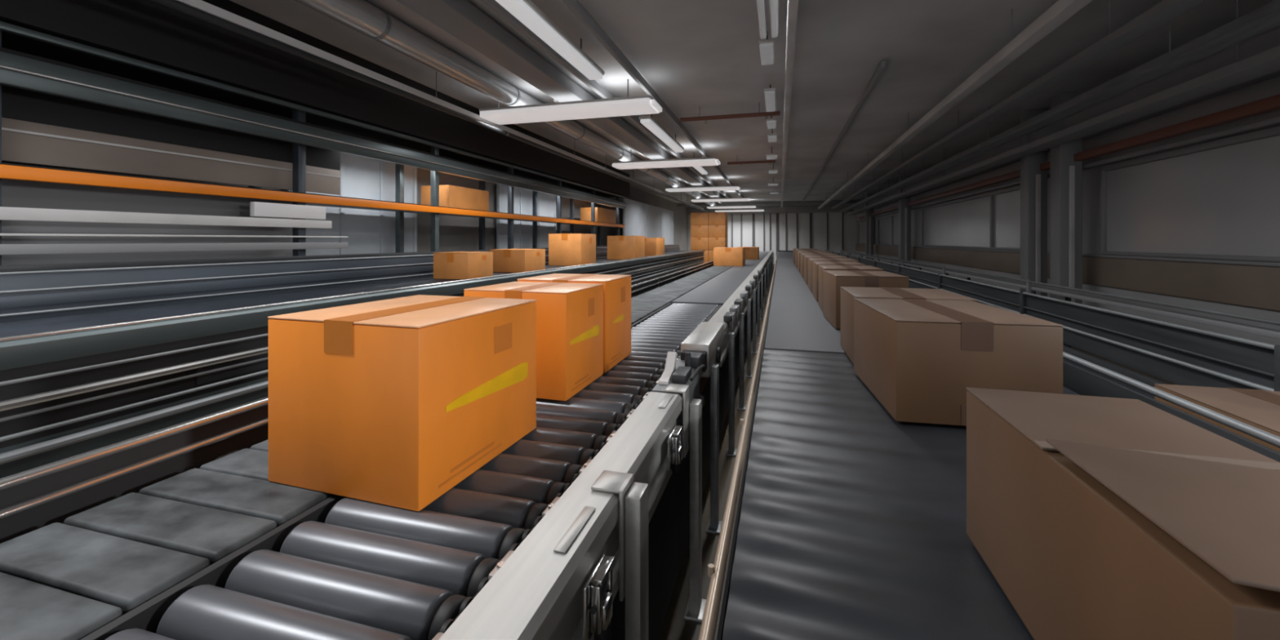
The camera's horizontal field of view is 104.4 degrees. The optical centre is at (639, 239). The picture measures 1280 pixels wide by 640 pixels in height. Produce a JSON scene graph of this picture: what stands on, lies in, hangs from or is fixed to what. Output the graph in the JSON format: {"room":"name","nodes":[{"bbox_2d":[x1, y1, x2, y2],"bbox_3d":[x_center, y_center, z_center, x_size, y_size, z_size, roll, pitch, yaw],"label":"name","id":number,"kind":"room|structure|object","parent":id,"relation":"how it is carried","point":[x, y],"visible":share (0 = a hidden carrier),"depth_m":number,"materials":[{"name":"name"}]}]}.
{"room":"distribution center","nodes":[
{"label":"distribution center","id":0,"kind":"room"},
{"bbox_2d":[1,160,688,252],"bbox_3d":[-1.898,-0.300,13.524,0.200,3.400,35.000,0,0,16],"label":"wall","id":1,"kind":"structure","parent":0,"point":[455,233],"depth_m":9.14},
{"bbox_2d":[0,0,629,197],"bbox_3d":[-3.435,-1.659,5.905,0.979,0.679,19.500,0,0,16],"label":"ceiling beam","id":2,"kind":"structure","parent":1,"relation":"attached to","point":[148,31],"depth_m":4.48,"materials":[{"name":"black metal"}]},
{"bbox_2d":[229,0,1274,207],"bbox_3d":[2.797,-2.050,12.303,9.900,0.100,35.200,0,0,16],"label":"ceiling","id":3,"kind":"structure","parent":0,"point":[694,54],"depth_m":5.64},
{"bbox_2d":[151,0,706,211],"bbox_3d":[-0.019,-1.744,13.773,0.064,0.511,25.500,0,0,16],"label":"pipe","id":4,"kind":"object","parent":3,"relation":"hanging from","point":[176,5],"visible":0.91,"depth_m":4.39,"materials":[{"name":"metal"}]},
{"bbox_2d":[177,0,703,209],"bbox_3d":[-0.183,-1.800,13.819,0.150,0.399,25.500,0,0,16],"label":"ceiling pipe","id":5,"kind":"object","parent":3,"relation":"hanging from","point":[199,4],"visible":0.5,"depth_m":4.70,"materials":[{"name":"grey metal"}]},
{"bbox_2d":[294,0,715,205],"bbox_3d":[0.385,-1.865,13.659,0.259,0.268,25.500,0,0,16],"label":"ceiling pipe","id":6,"kind":"object","parent":3,"relation":"hanging from","point":[361,15],"visible":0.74,"depth_m":4.99,"materials":[{"name":"silver metal"}]},
{"bbox_2d":[495,0,604,79],"bbox_3d":[-0.851,-1.859,3.981,0.180,0.279,2.840,0,0,16],"label":"tube light","id":7,"kind":"object","parent":3,"relation":"hanging from","point":[526,11],"visible":1,"depth_m":4.22,"materials":[{"name":"white plastic"}]},
{"bbox_2d":[395,0,726,202],"bbox_3d":[0.806,-1.880,12.501,0.340,0.160,23.500,0,0,16],"label":"ceiling pipe","id":8,"kind":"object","parent":3,"relation":"attached to","point":[460,19],"depth_m":5.02,"materials":[{"name":"grey metal"}]},
{"bbox_2d":[479,79,662,124],"bbox_3d":[-0.914,-1.800,6.388,2.370,0.399,0.560,0,0,16],"label":"ceiling light","id":9,"kind":"object","parent":3,"relation":"hanging from","point":[640,104],"visible":0.94,"depth_m":6.21,"materials":[{"name":"white plastic"}]},
{"bbox_2d":[480,97,658,124],"bbox_3d":[-0.914,-1.635,6.388,2.270,0.070,0.540,0,0,16],"label":"diffuser","id":10,"kind":"object","parent":9,"relation":"attached to","point":[610,107],"depth_m":6.23,"materials":[{"name":"white plastic"}]},
{"bbox_2d":[480,0,731,198],"bbox_3d":[1.210,-1.900,12.387,0.060,0.100,23.500,0,0,16],"label":"ceiling beam","id":11,"kind":"structure","parent":3,"relation":"attached to","point":[493,5],"depth_m":5.29,"materials":[{"name":"grey metal"}]},
{"bbox_2d":[553,99,721,204],"bbox_3d":[1.534,-1.941,16.296,0.053,0.116,19.800,0,0,16],"label":"pipe","id":12,"kind":"object","parent":3,"relation":"hanging from","point":[554,100],"visible":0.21,"depth_m":9.76,"materials":[{"name":"metal"}]},
{"bbox_2d":[561,0,743,197],"bbox_3d":[1.788,-1.900,12.224,0.050,0.100,23.500,0,0,16],"label":"ceiling beam","id":13,"kind":"structure","parent":3,"relation":"attached to","point":[575,6],"depth_m":5.29,"materials":[{"name":"grey metal"}]},
{"bbox_2d":[639,114,684,152],"bbox_3d":[0.426,-1.859,8.504,0.180,0.279,2.640,0,0,16],"label":"tube light","id":14,"kind":"object","parent":3,"relation":"hanging from","point":[648,122],"visible":0.95,"depth_m":8.07,"materials":[{"name":"white plastic"}]},
{"bbox_2d":[612,149,719,169],"bbox_3d":[0.552,-1.800,10.754,2.320,0.399,0.560,0,0,16],"label":"ceiling light","id":15,"kind":"object","parent":3,"relation":"hanging from","point":[700,162],"visible":1,"depth_m":10.57,"materials":[{"name":"white plastic"}]},
{"bbox_2d":[613,158,718,169],"bbox_3d":[0.552,-1.635,10.754,2.220,0.070,0.540,0,0,16],"label":"diffuser","id":16,"kind":"object","parent":15,"relation":"attached to","point":[683,162],"depth_m":10.58,"materials":[{"name":"white plastic"}]},
{"bbox_2d":[693,152,708,174],"bbox_3d":[1.424,-1.859,12.041,0.180,0.279,2.090,0,0,16],"label":"tube light","id":17,"kind":"object","parent":3,"relation":"hanging from","point":[702,170],"visible":0.51,"depth_m":12.29,"materials":[{"name":"white"}]},
{"bbox_2d":[693,166,707,174],"bbox_3d":[1.424,-1.745,12.041,0.150,0.050,2.050,0,0,16],"label":"diffuser","id":18,"kind":"object","parent":17,"relation":"attached to","point":[701,170],"depth_m":12.37,"materials":[{"name":"white"}]},
{"bbox_2d":[665,185,740,191],"bbox_3d":[2.022,-1.800,16.054,2.370,0.399,0.560,0,0,16],"label":"ceiling light","id":19,"kind":"object","parent":3,"relation":"hanging from","point":[732,187],"visible":1,"depth_m":15.83,"materials":[{"name":"white"}]},
{"bbox_2d":[691,191,751,202],"bbox_3d":[3.334,-1.800,20.464,2.400,0.399,0.560,0,0,16],"label":"ceiling light","id":20,"kind":"object","parent":3,"relation":"hanging from","point":[734,199],"visible":1,"depth_m":20.24,"materials":[{"name":"white"}]},
{"bbox_2d":[692,198,749,202],"bbox_3d":[3.334,-1.635,20.464,2.300,0.070,0.540,0,0,16],"label":"diffuser","id":21,"kind":"object","parent":20,"relation":"attached to","point":[698,200],"depth_m":20.29,"materials":[{"name":"white plastic"}]},
{"bbox_2d":[680,102,779,124],"bbox_3d":[1.312,-1.869,7.319,1.450,0.259,0.060,0,0,16],"label":"pipe","id":22,"kind":"object","parent":3,"relation":"hanging from","point":[766,114],"visible":1,"depth_m":7.29,"materials":[{"name":"metal"}]},
{"bbox_2d":[706,205,755,208],"bbox_3d":[4.584,-1.800,24.891,2.400,0.399,0.560,0,0,16],"label":"ceiling light","id":23,"kind":"object","parent":3,"relation":"hanging from","point":[711,206],"visible":0.95,"depth_m":24.66,"materials":[{"name":"white"}]},
{"bbox_2d":[715,208,764,212],"bbox_3d":[5.597,-1.800,27.930,2.700,0.399,0.560,0,0,16],"label":"ceiling light","id":24,"kind":"object","parent":3,"relation":"hanging from","point":[747,210],"visible":0.95,"depth_m":27.70,"materials":[{"name":"white"}]},
{"bbox_2d":[727,155,775,166],"bbox_3d":[2.607,-1.869,11.629,1.100,0.259,0.060,0,0,16],"label":"pipe","id":25,"kind":"object","parent":3,"relation":"hanging from","point":[767,161],"visible":0.98,"depth_m":11.62,"materials":[{"name":"metal"}]},
{"bbox_2d":[755,0,767,39],"bbox_3d":[0.938,-1.879,3.840,0.066,0.239,1.066,0,0,16],"label":"strip light","id":26,"kind":"object","parent":3,"relation":"hanging from","point":[761,4],"visible":1,"depth_m":3.95,"materials":[{"name":"grey plastic"}]},
{"bbox_2d":[758,31,774,65],"bbox_3d":[1.216,-1.879,4.748,0.136,0.239,0.516,0,0,16],"label":"strip light","id":27,"kind":"object","parent":3,"relation":"hanging from","point":[766,50],"visible":0.98,"depth_m":4.66,"materials":[{"name":"grey"}]},
{"bbox_2d":[759,42,773,65],"bbox_3d":[1.216,-1.775,4.748,0.120,0.030,0.500,0,0,16],"label":"diffuser","id":28,"kind":"object","parent":27,"relation":"attached to","point":[766,49],"depth_m":4.68,"materials":[{"name":"grey plastic"}]},
{"bbox_2d":[764,84,776,111],"bbox_3d":[1.677,-1.879,6.384,0.136,0.239,0.916,0,0,16],"label":"strip light","id":29,"kind":"object","parent":3,"relation":"hanging from","point":[769,93],"visible":1,"depth_m":6.24,"materials":[{"name":"grey plastic"}]},
{"bbox_2d":[766,115,776,128],"bbox_3d":[2.026,-1.879,7.637,0.146,0.239,0.466,0,0,16],"label":"strip light","id":30,"kind":"object","parent":3,"relation":"hanging from","point":[771,122],"visible":0.91,"depth_m":7.50,"materials":[{"name":"grey"}]},
{"bbox_2d":[766,120,776,128],"bbox_3d":[2.026,-1.775,7.637,0.130,0.030,0.450,0,0,16],"label":"diffuser","id":31,"kind":"object","parent":30,"relation":"attached to","point":[771,124],"depth_m":7.56,"materials":[{"name":"grey"}]},
{"bbox_2d":[765,146,777,159],"bbox_3d":[2.825,-1.879,10.633,0.236,0.239,0.416,0,0,16],"label":"strip light","id":32,"kind":"object","parent":3,"relation":"hanging from","point":[769,156],"visible":1,"depth_m":10.46,"materials":[{"name":"grey"}]},
{"bbox_2d":[767,128,777,142],"bbox_3d":[2.320,-1.879,8.697,0.156,0.239,0.466,0,0,16],"label":"strip light","id":33,"kind":"object","parent":3,"relation":"hanging from","point":[772,137],"visible":0.98,"depth_m":8.59,"materials":[{"name":"grey"}]},
{"bbox_2d":[768,135,776,142],"bbox_3d":[2.320,-1.775,8.697,0.140,0.030,0.450,0,0,16],"label":"diffuser","id":34,"kind":"object","parent":33,"relation":"attached to","point":[771,138],"depth_m":8.62,"materials":[{"name":"grey"}]},
{"bbox_2d":[768,163,777,173],"bbox_3d":[3.476,-1.879,12.942,0.236,0.239,0.416,0,0,16],"label":"strip light","id":35,"kind":"object","parent":3,"relation":"hanging from","point":[773,171],"visible":1,"depth_m":12.81,"materials":[{"name":"grey"}]},
{"bbox_2d":[768,0,778,37],"bbox_3d":[1.030,-1.879,3.814,0.066,0.239,1.066,0,0,16],"label":"strip light","id":36,"kind":"object","parent":3,"relation":"hanging from","point":[774,4],"visible":1,"depth_m":3.95,"materials":[{"name":"grey plastic"}]},
{"bbox_2d":[781,0,798,207],"bbox_3d":[4.026,-1.849,13.930,0.070,0.299,25.000,0,0,16],"label":"tray","id":37,"kind":"object","parent":3,"relation":"hanging from","point":[792,13],"visible":1,"depth_m":4.96,"materials":[{"name":"grey paint"}]},
{"bbox_2d":[802,60,885,201],"bbox_3d":[5.405,-1.940,15.100,0.050,0.080,20.000,0,0,16],"label":"ceiling pipe","id":38,"kind":"object","parent":3,"relation":"attached to","point":[882,66],"depth_m":7.38,"materials":[{"name":"grey metal"}]},
{"bbox_2d":[817,0,1092,208],"bbox_3d":[5.660,-1.790,12.949,0.120,0.419,26.000,0,0,16],"label":"ceiling pipe","id":39,"kind":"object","parent":3,"relation":"hanging from","point":[1061,11],"depth_m":4.63,"materials":[{"name":"grey metal"}]},
{"bbox_2d":[831,0,1204,208],"bbox_3d":[6.324,-1.790,12.762,0.160,0.419,26.000,0,0,16],"label":"ceiling pipe","id":40,"kind":"object","parent":3,"relation":"hanging from","point":[1165,11],"visible":1,"depth_m":4.63,"materials":[{"name":"grey metal"}]},
{"bbox_2d":[840,0,1279,212],"bbox_3d":[6.710,-1.694,12.653,0.200,0.609,26.000,0,0,16],"label":"ceiling pipe","id":41,"kind":"object","parent":3,"relation":"hanging from","point":[1265,18],"visible":1,"depth_m":4.28,"materials":[{"name":"metal"}]},
{"bbox_2d":[848,0,1279,214],"bbox_3d":[7.114,-1.629,12.539,0.260,0.739,26.000,0,0,16],"label":"ceiling pipe","id":42,"kind":"object","parent":3,"relation":"hanging from","point":[1266,62],"visible":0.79,"depth_m":4.86,"materials":[{"name":"grey metal"}]},
{"bbox_2d":[688,212,856,263],"bbox_3d":[7.551,-0.300,29.145,9.900,3.400,0.200,0,0,16],"label":"wall","id":43,"kind":"structure","parent":0,"point":[819,219],"depth_m":28.65,"materials":[{"name":"grey"}]},
{"bbox_2d":[687,204,853,214],"bbox_3d":[7.483,-1.780,28.904,9.500,0.420,0.299,0,0,16],"label":"trim","id":44,"kind":"structure","parent":43,"relation":"attached to","point":[791,208],"depth_m":28.51,"materials":[{"name":"grey paint"}]},
{"bbox_2d":[731,212,843,260],"bbox_3d":[8.029,-0.085,28.879,7.105,2.930,0.049,0,0,16],"label":"trim","id":45,"kind":"structure","parent":43,"relation":"attached to","point":[777,214],"depth_m":28.85,"materials":[{"name":"grey metal"}]},
{"bbox_2d":[658,263,1177,639],"bbox_3d":[2.797,1.450,12.303,9.900,0.100,35.200,0,0,16],"label":"floor","id":46,"kind":"structure","parent":0,"point":[675,627],"depth_m":2.46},
{"bbox_2d":[0,21,626,272],"bbox_3d":[-2.792,0.050,7.854,0.799,2.700,14.800,0,0,16],"label":"wall","id":47,"kind":"structure","parent":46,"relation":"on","point":[53,113],"depth_m":3.93,"materials":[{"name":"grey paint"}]},
{"bbox_2d":[421,184,488,211],"bbox_3d":[-2.816,-0.618,7.621,0.480,0.340,1.003,0,0,16],"label":"carton","id":48,"kind":"object","parent":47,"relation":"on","point":[450,196],"visible":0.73,"depth_m":7.29,"materials":[{"name":"orange cardboard"}]},
{"bbox_2d":[580,207,616,223],"bbox_3d":[-1.123,-0.648,13.617,0.480,0.400,1.503,0,0,16],"label":"carton","id":49,"kind":"object","parent":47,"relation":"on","point":[602,215],"visible":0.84,"depth_m":13.03,"materials":[{"name":"orange cardboard"}]},
{"bbox_2d":[286,152,417,255],"bbox_3d":[-3.686,0.050,6.573,0.055,2.700,2.050,0,0,16],"label":"partition panel","id":50,"kind":"object","parent":46,"relation":"on","point":[367,231],"visible":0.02,"depth_m":6.64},
{"bbox_2d":[0,244,704,478],"bbox_3d":[-0.613,0.773,8.693,0.937,1.254,17.600,0,0,16],"label":"conveyor","id":51,"kind":"object","parent":46,"relation":"on","point":[91,359],"visible":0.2,"depth_m":2.29,"materials":[{"name":"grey metal"}]},
{"bbox_2d":[433,251,493,279],"bbox_3d":[-1.724,0.243,4.861,0.381,0.250,0.423,0,0,16],"label":"carton","id":52,"kind":"object","parent":51,"relation":"on","point":[454,264],"visible":0.92,"depth_m":4.68,"materials":[{"name":"orange cardboard"}]},
{"bbox_2d":[489,248,545,272],"bbox_3d":[-1.437,0.238,5.861,0.451,0.260,0.503,0,0,16],"label":"carton","id":53,"kind":"object","parent":51,"relation":"on","point":[504,260],"visible":0.91,"depth_m":5.64,"materials":[{"name":"orange cardboard"}]},
{"bbox_2d":[548,233,595,266],"bbox_3d":[-0.991,0.138,7.346,0.501,0.460,0.603,0,0,16],"label":"carton","id":54,"kind":"object","parent":51,"relation":"on","point":[564,249],"visible":0.94,"depth_m":7.08,"materials":[{"name":"orange cardboard"}]},
{"bbox_2d":[607,235,644,259],"bbox_3d":[-0.264,0.143,9.686,0.550,0.450,0.703,0,0,16],"label":"carton","id":55,"kind":"object","parent":51,"relation":"on","point":[619,247],"visible":0.96,"depth_m":9.36,"materials":[{"name":"orange cardboard"}]},
{"bbox_2d":[644,237,664,257],"bbox_3d":[0.181,0.158,11.171,0.580,0.420,0.803,0,0,16],"label":"carton","id":56,"kind":"object","parent":51,"relation":"on","point":[653,246],"visible":0.49,"depth_m":10.76,"materials":[{"name":"orange cardboard"}]},
{"bbox_2d":[0,250,773,639],"bbox_3d":[2.731,0.930,13.075,1.304,0.940,27.350,0,0,16],"label":"conveyor","id":57,"kind":"object","parent":46,"relation":"on","point":[581,528],"visible":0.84,"depth_m":1.07,"materials":[{"name":"metal"}]},
{"bbox_2d":[267,294,536,511],"bbox_3d":[-0.626,0.394,1.405,0.461,0.410,0.518,0,0,18],"label":"carton","id":58,"kind":"object","parent":57,"relation":"on","point":[396,402],"visible":1,"depth_m":1.18,"materials":[{"name":"orange cardboard"}]},
{"bbox_2d":[445,362,527,413],"bbox_3d":[-0.402,0.398,1.349,0.001,0.055,0.370,0,0,18],"label":"print","id":59,"kind":"object","parent":58,"relation":"attached to","point":[518,373],"depth_m":1.36},
{"bbox_2d":[463,281,603,400],"bbox_3d":[-0.431,0.396,2.088,0.446,0.405,0.388,0,0,17],"label":"carton","id":60,"kind":"object","parent":57,"relation":"on","point":[570,316],"visible":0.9,"depth_m":1.90,"materials":[{"name":"orange cardboard"}]},
{"bbox_2d":[569,324,599,345],"bbox_3d":[-0.221,0.388,2.014,0.002,0.045,0.300,0,0,17],"label":"print","id":61,"kind":"object","parent":60,"relation":"attached to","point":[594,331],"depth_m":2.03},
{"bbox_2d":[517,273,631,373],"bbox_3d":[-0.313,0.391,2.486,0.446,0.415,0.408,0,0,16],"label":"carton","id":62,"kind":"object","parent":57,"relation":"on","point":[616,288],"visible":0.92,"depth_m":2.37,"materials":[{"name":"orange cardboard"}]},
{"bbox_2d":[613,314,623,323],"bbox_3d":[-0.104,0.385,2.406,0.001,0.030,0.160,0,0,16],"label":"print","id":63,"kind":"object","parent":62,"relation":"attached to","point":[617,318],"depth_m":2.41},
{"bbox_2d":[713,247,745,266],"bbox_3d":[2.139,0.389,11.813,0.660,0.420,0.903,0,0,16],"label":"carton","id":64,"kind":"object","parent":57,"relation":"on","point":[722,256],"visible":0.99,"depth_m":11.39,"materials":[{"name":"orange cardboard"}]},
{"bbox_2d":[738,246,759,259],"bbox_3d":[3.436,0.409,15.707,0.620,0.380,0.903,0,0,16],"label":"carton","id":65,"kind":"object","parent":57,"relation":"on","point":[751,252],"visible":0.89,"depth_m":15.25,"materials":[{"name":"orange cardboard"}]},
{"bbox_2d":[496,183,555,248],"bbox_3d":[-2.443,0.050,10.976,0.055,2.700,2.600,0,0,16],"label":"partition panel","id":66,"kind":"object","parent":46,"relation":"on","point":[522,198],"visible":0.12,"depth_m":10.70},
{"bbox_2d":[622,197,673,244],"bbox_3d":[0.503,0.050,18.873,0.055,2.700,7.400,0,0,16],"label":"partition panel","id":67,"kind":"object","parent":46,"relation":"on","point":[639,219],"visible":0.41,"depth_m":18.04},
{"bbox_2d":[865,194,873,259],"bbox_3d":[10.076,-0.299,21.782,0.380,3.399,0.380,0,0,16],"label":"square column","id":68,"kind":"structure","parent":46,"relation":"on","point":[868,218],"depth_m":21.65,"materials":[{"name":"grey metal"}]},
{"bbox_2d":[898,175,911,267],"bbox_3d":[8.337,-0.299,15.623,0.380,3.399,0.380,0,0,16],"label":"square column","id":69,"kind":"structure","parent":46,"relation":"on","point":[904,211],"depth_m":15.48,"materials":[{"name":"grey metal"}]},
{"bbox_2d":[697,250,1279,639],"bbox_3d":[4.116,0.946,12.580,1.339,0.908,27.150,0,0,16],"label":"conveyor","id":70,"kind":"object","parent":46,"relation":"on","point":[851,522],"visible":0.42,"depth_m":1.14,"materials":[{"name":"grey rubber"}]},
{"bbox_2d":[792,248,817,263],"bbox_3d":[4.305,0.414,12.968,0.550,0.370,1.303,0,0,16],"label":"carton","id":71,"kind":"object","parent":70,"relation":"on","point":[793,249],"visible":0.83,"depth_m":12.81,"materials":[{"name":"brown"}]},
{"bbox_2d":[795,249,822,267],"bbox_3d":[3.797,0.414,11.189,0.540,0.370,1.203,0,0,16],"label":"carton","id":72,"kind":"object","parent":70,"relation":"on","point":[796,251],"visible":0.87,"depth_m":10.89,"materials":[{"name":"brown"}]},
{"bbox_2d":[797,251,830,272],"bbox_3d":[3.349,0.414,9.601,0.540,0.370,1.103,0,0,16],"label":"carton","id":73,"kind":"object","parent":70,"relation":"on","point":[798,252],"visible":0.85,"depth_m":9.47,"materials":[{"name":"brown"}]},
{"bbox_2d":[800,253,838,278],"bbox_3d":[2.946,0.414,8.209,0.520,0.370,1.003,0,0,16],"label":"carton","id":74,"kind":"object","parent":70,"relation":"on","point":[802,255],"visible":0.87,"depth_m":7.99,"materials":[{"name":"brown"}]},
{"bbox_2d":[804,255,848,284],"bbox_3d":[2.606,0.414,7.005,0.520,0.370,0.903,0,0,16],"label":"carton","id":75,"kind":"object","parent":70,"relation":"on","point":[806,257],"visible":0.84,"depth_m":6.81,"materials":[{"name":"brown cardboard"}]},
{"bbox_2d":[808,257,858,293],"bbox_3d":[2.298,0.414,5.950,0.500,0.370,0.803,0,0,16],"label":"carton","id":76,"kind":"object","parent":70,"relation":"on","point":[810,260],"visible":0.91,"depth_m":5.89,"materials":[{"name":"brown cardboard"}]},
{"bbox_2d":[812,261,866,301],"bbox_3d":[2.030,0.416,5.111,0.440,0.366,0.703,0,0,16],"label":"carton","id":77,"kind":"object","parent":70,"relation":"on","point":[815,264],"visible":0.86,"depth_m":4.99,"materials":[{"name":"brown cardboard"}]},
{"bbox_2d":[818,264,884,312],"bbox_3d":[1.780,0.414,4.236,0.441,0.370,0.623,0,0,16],"label":"carton","id":78,"kind":"object","parent":70,"relation":"on","point":[821,268],"visible":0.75,"depth_m":4.17,"materials":[{"name":"brown cardboard"}]},
{"bbox_2d":[823,270,908,328],"bbox_3d":[1.603,0.419,3.579,0.451,0.360,0.603,0,0,13],"label":"carton","id":79,"kind":"object","parent":70,"relation":"on","point":[833,280],"visible":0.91,"depth_m":3.33,"materials":[{"name":"brown cardboard"}]},
{"bbox_2d":[840,286,977,364],"bbox_3d":[1.316,0.431,2.507,0.501,0.335,0.523,0,0,15],"label":"carton","id":80,"kind":"object","parent":70,"relation":"on","point":[848,294],"visible":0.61,"depth_m":2.50,"materials":[{"name":"brown cardboard"}]},
{"bbox_2d":[853,297,1063,426],"bbox_3d":[1.145,0.431,1.901,0.481,0.336,0.643,0,0,12],"label":"carton","id":81,"kind":"object","parent":70,"relation":"on","point":[919,357],"visible":0.88,"depth_m":1.61,"materials":[{"name":"brown cardboard"}]},
{"bbox_2d":[965,386,1279,639],"bbox_3d":[0.718,0.441,0.675,0.287,0.316,0.620,0,0,16],"label":"carton","id":82,"kind":"object","parent":70,"relation":"on","point":[1095,517],"visible":1,"depth_m":0.63,"materials":[{"name":"brown cardboard"}]},
{"bbox_2d":[1020,108,1047,296],"bbox_3d":[6.096,-0.299,7.683,0.340,3.399,0.340,0,0,16],"label":"square column","id":83,"kind":"structure","parent":46,"relation":"on","point":[1033,181],"depth_m":7.57,"materials":[{"name":"grey metal"}]},
{"bbox_2d":[824,249,1279,399],"bbox_3d":[5.122,0.930,11.880,0.845,0.940,26.350,0,0,16],"label":"conveyor","id":84,"kind":"object","parent":46,"relation":"on","point":[1175,353],"visible":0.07,"depth_m":3.02,"materials":[{"name":"metal"}]},
{"bbox_2d":[1154,383,1279,452],"bbox_3d":[2.116,0.702,1.351,0.540,0.290,1.053,0,0,16],"label":"carton","id":85,"kind":"object","parent":84,"relation":"on","point":[1260,409],"visible":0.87,"depth_m":1.71,"materials":[{"name":"brown cardboard"}]},
{"bbox_2d":[839,249,1279,347],"bbox_3d":[6.692,0.940,12.346,0.436,0.920,26.600,0,0,16],"label":"conveyor","id":86,"kind":"object","parent":46,"relation":"on","point":[1260,326],"visible":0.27,"depth_m":4.33,"materials":[{"name":"grey metal"}]},
{"bbox_2d":[1049,91,1082,343],"bbox_3d":[5.852,-0.299,6.817,0.340,3.399,0.340,0,0,16],"label":"square column","id":87,"kind":"structure","parent":46,"relation":"on","point":[1065,174],"depth_m":6.71,"materials":[{"name":"grey metal"}]},
{"bbox_2d":[853,26,1279,213],"bbox_3d":[7.634,-1.500,12.912,0.300,0.300,27.000,0,0,16],"label":"beam","id":88,"kind":"structure","parent":87,"relation":"attached to","point":[1271,39],"depth_m":5.22,"materials":[{"name":"metal"}]},
{"bbox_2d":[855,115,1279,222],"bbox_3d":[7.870,-0.995,13.157,0.100,0.050,28.400,0,0,16],"label":"beam","id":89,"kind":"structure","parent":87,"relation":"attached to","point":[1275,121],"depth_m":5.34,"materials":[{"name":"metal"}]},
{"bbox_2d":[858,93,1279,218],"bbox_3d":[7.518,-1.110,12.425,0.100,0.100,26.000,0,0,16],"label":"beam","id":90,"kind":"structure","parent":87,"relation":"attached to","point":[1270,104],"depth_m":5.22,"materials":[{"name":"grey metal"}]},
{"bbox_3d":[2.648,1.330,18.475,1.360,0.140,1.000,0,0,16],"label":"pallet","id":91,"kind":"object","parent":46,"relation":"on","visible":0},
{"bbox_3d":[2.289,1.033,18.546,0.650,0.450,0.903,0,0,16],"label":"carton","id":92,"kind":"object","parent":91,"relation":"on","visible":0},
{"bbox_2d":[690,249,708,262],"bbox_3d":[2.294,0.581,18.565,0.650,0.450,0.903,0,0,16],"label":"carton","id":93,"kind":"object","parent":92,"relation":"on","point":[706,251],"visible":0.27,"depth_m":18.07,"materials":[{"name":"orange"}]},
{"bbox_2d":[690,237,708,249],"bbox_3d":[2.289,0.129,18.546,0.650,0.450,0.903,0,0,16],"label":"carton","id":94,"kind":"object","parent":93,"relation":"on","point":[696,243],"visible":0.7,"depth_m":18.11,"materials":[{"name":"orange cardboard"}]},
{"bbox_2d":[690,225,708,237],"bbox_3d":[2.294,-0.323,18.565,0.650,0.450,0.903,0,0,16],"label":"carton","id":95,"kind":"object","parent":94,"relation":"on","point":[696,231],"visible":0.9,"depth_m":18.13,"materials":[{"name":"orange cardboard"}]},
{"bbox_2d":[690,212,708,225],"bbox_3d":[2.289,-0.775,18.546,0.650,0.450,0.903,0,0,16],"label":"carton","id":96,"kind":"object","parent":95,"relation":"on","point":[700,218],"visible":0.79,"depth_m":18.11,"materials":[{"name":"orange cardboard"}]},
{"bbox_3d":[2.900,1.033,18.373,0.600,0.450,0.903,0,0,16],"label":"carton","id":97,"kind":"object","parent":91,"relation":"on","visible":0},
{"bbox_2d":[708,249,713,262],"bbox_3d":[2.905,0.581,18.392,0.600,0.450,0.903,0,0,16],"label":"carton","id":98,"kind":"object","parent":97,"relation":"on","point":[710,251],"visible":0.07,"depth_m":18.02,"materials":[{"name":"orange"}]},
{"bbox_2d":[708,237,727,249],"bbox_3d":[2.900,0.129,18.373,0.600,0.450,0.903,0,0,16],"label":"carton","id":99,"kind":"object","parent":98,"relation":"on","point":[713,242],"visible":0.75,"depth_m":17.95,"materials":[{"name":"orange cardboard"}]},
{"bbox_2d":[708,224,727,237],"bbox_3d":[2.905,-0.323,18.392,0.600,0.450,0.903,0,0,16],"label":"carton","id":100,"kind":"object","parent":99,"relation":"on","point":[717,230],"visible":1,"depth_m":17.96,"materials":[{"name":"orange cardboard"}]},
{"bbox_2d":[708,212,727,225],"bbox_3d":[2.900,-0.775,18.373,0.600,0.450,0.903,0,0,16],"label":"carton","id":101,"kind":"object","parent":100,"relation":"on","point":[714,218],"visible":0.97,"depth_m":17.95,"materials":[{"name":"orange cardboard"}]},
{"bbox_2d":[856,25,1279,345],"bbox_3d":[7.438,-0.300,10.889,0.200,3.400,35.000,0,0,16],"label":"wall","id":102,"kind":"structure","parent":0,"point":[1270,87],"depth_m":6.00,"materials":[{"name":"grey metal"}]},
{"bbox_2d":[677,199,863,207],"bbox_3d":[6.641,-1.909,25.921,9.500,0.179,0.300,0,0,16],"label":"ceiling beam","id":103,"kind":"structure","parent":102,"relation":"attached to","point":[833,202],"depth_m":25.73,"materials":[{"name":"metal"}]},
{"bbox_2d":[857,218,875,244],"bbox_3d":[11.110,-0.388,24.399,0.069,1.145,4.600,0,0,16],"label":"window","id":104,"kind":"structure","parent":102,"relation":"in","point":[861,225],"depth_m":25.45,"materials":[{"name":"grey glass"}]},
{"bbox_2d":[877,213,898,244],"bbox_3d":[9.535,-0.388,18.817,0.069,1.145,5.000,0,0,16],"label":"window","id":105,"kind":"structure","parent":102,"relation":"in","point":[887,225],"depth_m":19.34,"materials":[{"name":"grey glass"}]},
{"bbox_2d":[921,185,1020,250],"bbox_3d":[7.443,-0.388,11.407,0.069,1.145,6.800,0,0,16],"label":"window","id":106,"kind":"structure","parent":102,"relation":"in","point":[990,220],"depth_m":10.63,"materials":[{"name":"grey glass"}]},
{"bbox_2d":[855,244,1279,311],"bbox_3d":[7.308,0.414,10.874,0.039,0.369,34.900,0,0,16],"label":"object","id":107,"kind":"structure","parent":102,"relation":"attached to","point":[1251,286],"depth_m":5.46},
{"bbox_2d":[855,243,1279,266],"bbox_3d":[7.298,0.207,10.876,0.059,0.035,34.900,0,0,16],"label":"trim","id":108,"kind":"structure","parent":102,"relation":"attached to","point":[1170,259],"depth_m":5.45,"materials":[{"name":"grey paint"}]},
{"bbox_2d":[1099,125,1279,262],"bbox_3d":[5.066,-0.388,2.986,0.069,1.145,7.300,0,0,16],"label":"window","id":109,"kind":"structure","parent":102,"relation":"in","point":[1214,199],"depth_m":5.00,"materials":[{"name":"grey glass"}]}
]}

